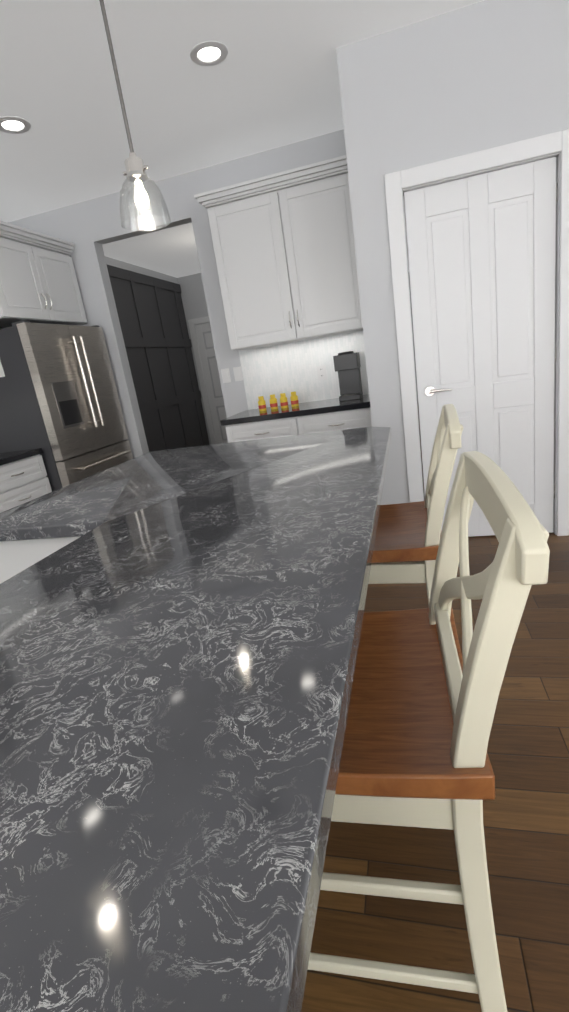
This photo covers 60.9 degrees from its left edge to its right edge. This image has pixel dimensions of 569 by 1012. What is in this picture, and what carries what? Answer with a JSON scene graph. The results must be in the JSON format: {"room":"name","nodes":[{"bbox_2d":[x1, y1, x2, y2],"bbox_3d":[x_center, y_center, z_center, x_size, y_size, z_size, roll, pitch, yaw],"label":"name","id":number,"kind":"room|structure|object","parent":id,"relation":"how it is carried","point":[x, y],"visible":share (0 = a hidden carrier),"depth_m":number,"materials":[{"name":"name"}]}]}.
{"room":"kitchen","nodes":[
{"label":"kitchen","id":0,"kind":"room"},
{"bbox_2d":[105,256,177,283],"bbox_3d":[-2.620,-0.706,3.315,0.120,2.740,17.700,-4,17,15],"label":"wall","id":1,"kind":"structure","parent":0,"point":[129,267],"depth_m":6.34,"materials":[{"name":"white paint"}]},
{"bbox_2d":[106,264,209,451],"bbox_3d":[-1.810,-1.627,6.229,0.030,2.640,3.370,-4,17,15],"label":"batten","id":2,"kind":"object","parent":1,"relation":"attached to","point":[153,325],"visible":0.38,"depth_m":6.67,"materials":[{"name":"grey paint"}]},
{"bbox_2d":[8,129,345,457],"bbox_3d":[-0.769,-1.248,4.200,3.050,2.740,0.120,-4,17,15],"label":"wall","id":3,"kind":"structure","parent":0,"point":[88,228],"depth_m":3.97,"materials":[{"name":"white paint"}]},
{"bbox_2d":[0,233,86,320],"bbox_3d":[-2.169,-1.686,3.778,0.637,0.554,0.960,-4,17,15],"label":"upper cabinet","id":4,"kind":"object","parent":3,"relation":"attached to","point":[37,279],"depth_m":3.66,"materials":[{"name":"white wood"}]},
{"bbox_2d":[238,327,371,409],"bbox_3d":[0.182,-1.099,3.936,1.098,0.495,0.016,-4,17,15],"label":"backsplash","id":5,"kind":"structure","parent":3,"relation":"attached to","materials":[{"name":"tile"}]},
{"bbox_2d":[177,273,227,444],"bbox_3d":[-0.475,-2.277,7.575,1.980,2.740,0.120,-4,17,15],"label":"wall","id":6,"kind":"structure","parent":0,"point":[193,298],"depth_m":7.46,"materials":[{"name":"white paint"}]},
{"bbox_2d":[188,316,227,444],"bbox_3d":[-0.874,-1.942,7.737,0.980,2.115,0.078,-4,17,15],"label":"door","id":7,"kind":"structure","parent":6,"relation":"attached to","point":[203,354],"depth_m":7.75,"materials":[{"name":"white"}]},
{"bbox_2d":[0,0,483,277],"bbox_3d":[1.077,-2.352,1.848,8.600,0.120,18.100,-4,17,15],"label":"ceiling","id":8,"kind":"structure","parent":0,"point":[270,81],"depth_m":2.61,"materials":[{"name":"white paint"}]},
{"bbox_2d":[0,116,30,133],"bbox_3d":[-1.527,-2.139,2.721,0.187,0.007,0.187,-6,16,10],"label":"recessed light","id":9,"kind":"object","parent":8,"relation":"in","point":[8,124],"depth_m":2.72,"materials":[{"name":"white"}]},
{"bbox_2d":[99,0,170,230],"bbox_3d":[-0.560,-1.458,1.589,0.210,0.955,0.210,-4,17,15],"label":"pendant light","id":10,"kind":"object","parent":8,"relation":"hanging from","point":[135,173],"visible":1,"depth_m":1.65,"materials":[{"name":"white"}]},
{"bbox_2d":[190,41,227,65],"bbox_3d":[-0.370,-2.216,2.374,0.187,0.007,0.187,-11,16,-8],"label":"recessed light","id":11,"kind":"object","parent":8,"relation":"in","point":[208,53],"depth_m":2.37,"materials":[{"name":"white"}]},
{"bbox_2d":[301,401,568,1011],"bbox_3d":[1.493,0.355,2.637,8.600,0.100,18.100,-4,17,15],"label":"floor","id":12,"kind":"structure","parent":0,"point":[526,821],"depth_m":1.20,"materials":[{"name":"brown wood"}]},
{"bbox_2d":[0,453,55,512],"bbox_3d":[-2.106,0.131,3.539,0.627,0.875,0.560,-4,17,15],"label":"base cabinet","id":13,"kind":"object","parent":12,"relation":"on","point":[21,482],"depth_m":3.42,"materials":[{"name":"white wood"}]},
{"bbox_2d":[0,449,43,464],"bbox_3d":[-2.471,0.100,2.186,0.642,0.040,3.209,-4,17,15],"label":"countertop","id":14,"kind":"structure","parent":13,"relation":"on","point":[17,454],"depth_m":3.43,"materials":[{"name":"black stone"}]},
{"bbox_2d":[0,317,132,489],"bbox_3d":[-1.908,-0.543,4.095,0.735,1.790,0.920,-4,17,15],"label":"refrigerator","id":15,"kind":"object","parent":12,"relation":"on","point":[62,423],"depth_m":3.66,"materials":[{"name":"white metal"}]},
{"bbox_2d":[0,427,391,1011],"bbox_3d":[-0.408,0.379,1.026,1.210,1.301,2.950,-4,17,15],"label":"kitchen island","id":16,"kind":"object","parent":12,"relation":"on","point":[180,630],"visible":1,"depth_m":0.49,"materials":[{"name":"grey stone"}]},
{"bbox_2d":[194,155,371,442],"bbox_3d":[0.088,-1.059,3.623,1.118,2.450,0.661,-4,17,15],"label":"tall cabinet","id":17,"kind":"object","parent":12,"relation":"on","point":[284,249],"visible":0.52,"depth_m":3.44,"materials":[{"name":"white wood"}]},
{"bbox_2d":[220,392,371,425],"bbox_3d":[0.139,-0.748,3.722,1.118,0.040,0.642,-4,17,15],"label":"countertop","id":18,"kind":"structure","parent":17,"relation":"on","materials":[{"name":"black stone"}]},
{"bbox_2d":[258,396,266,410],"bbox_3d":[-0.179,-0.811,3.828,0.061,0.111,0.059,-4,17,15],"label":"bottle","id":19,"kind":"object","parent":18,"relation":"on","point":[261,403],"depth_m":3.81,"materials":[{"name":"yellow"}]},
{"bbox_2d":[269,394,277,409],"bbox_3d":[-0.088,-0.823,3.823,0.061,0.111,0.059,-4,17,15],"label":"bottle","id":20,"kind":"object","parent":18,"relation":"on","point":[273,401],"depth_m":3.80,"materials":[{"name":"yellow"}]},
{"bbox_2d":[280,393,287,407],"bbox_3d":[-0.006,-0.824,3.781,0.061,0.111,0.059,-4,17,15],"label":"bottle","id":21,"kind":"object","parent":18,"relation":"on","point":[283,402],"depth_m":3.76,"materials":[{"name":"yellow"}]},
{"bbox_2d":[290,391,298,406],"bbox_3d":[0.076,-0.835,3.778,0.061,0.111,0.059,-4,17,15],"label":"bottle","id":22,"kind":"object","parent":18,"relation":"on","point":[294,398],"depth_m":3.76,"materials":[{"name":"yellow"}]},
{"bbox_2d":[333,351,362,400],"bbox_3d":[0.482,-0.979,3.630,0.170,0.347,0.220,-4,17,15],"label":"coffee maker","id":23,"kind":"object","parent":18,"relation":"on","point":[347,365],"visible":1,"depth_m":3.61,"materials":[{"name":"black plastic"}]},
{"bbox_2d":[368,404,462,605],"bbox_3d":[0.354,0.215,1.655,0.513,1.045,0.480,-4,17,15],"label":"stool","id":24,"kind":"object","parent":12,"relation":"on","point":[406,532],"visible":0.48,"depth_m":1.43,"materials":[{"name":"brown wood"}]},
{"bbox_2d":[308,451,549,1011],"bbox_3d":[0.168,0.455,0.931,0.513,1.045,0.480,-4,17,15],"label":"stool","id":25,"kind":"object","parent":12,"relation":"on","point":[422,704],"visible":0.71,"depth_m":0.73,"materials":[{"name":"brown wood"}]},
{"bbox_2d":[336,0,568,534],"bbox_3d":[1.118,-1.113,2.744,1.330,2.740,0.120,-4,17,15],"label":"wall","id":26,"kind":"structure","parent":0,"point":[481,76],"depth_m":2.46,"materials":[{"name":"white paint"}]},
{"bbox_2d":[384,129,568,535],"bbox_3d":[1.149,-0.809,2.795,0.940,2.125,0.078,-4,17,15],"label":"door frame","id":27,"kind":"structure","parent":26,"relation":"attached to","point":[397,182],"depth_m":2.64,"materials":[{"name":"white wood"}]},
{"bbox_2d":[404,157,557,536],"bbox_3d":[1.156,-0.768,2.801,0.754,2.025,0.094,-4,17,15],"label":"door","id":28,"kind":"structure","parent":26,"relation":"attached to","point":[482,257],"depth_m":2.73,"materials":[{"name":"white wood"}]},
{"bbox_3d":[4.577,-2.566,5.908,0.120,2.740,8.450,-4,17,15],"label":"wall","id":29,"kind":"structure","parent":0,"visible":0},
{"bbox_2d":[221,368,230,382],"bbox_3d":[-0.498,-1.105,4.109,0.072,0.115,0.010,-4,17,15],"label":"switch plate","id":30,"kind":"object","parent":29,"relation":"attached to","point":[225,373],"depth_m":4.11,"materials":[{"name":"white plastic"}]},
{"bbox_2d":[233,366,242,380],"bbox_3d":[-0.392,-1.113,4.080,0.072,0.115,0.010,-4,17,15],"label":"switch plate","id":31,"kind":"object","parent":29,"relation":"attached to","point":[238,375],"depth_m":4.08,"materials":[{"name":"white plastic"}]}
]}

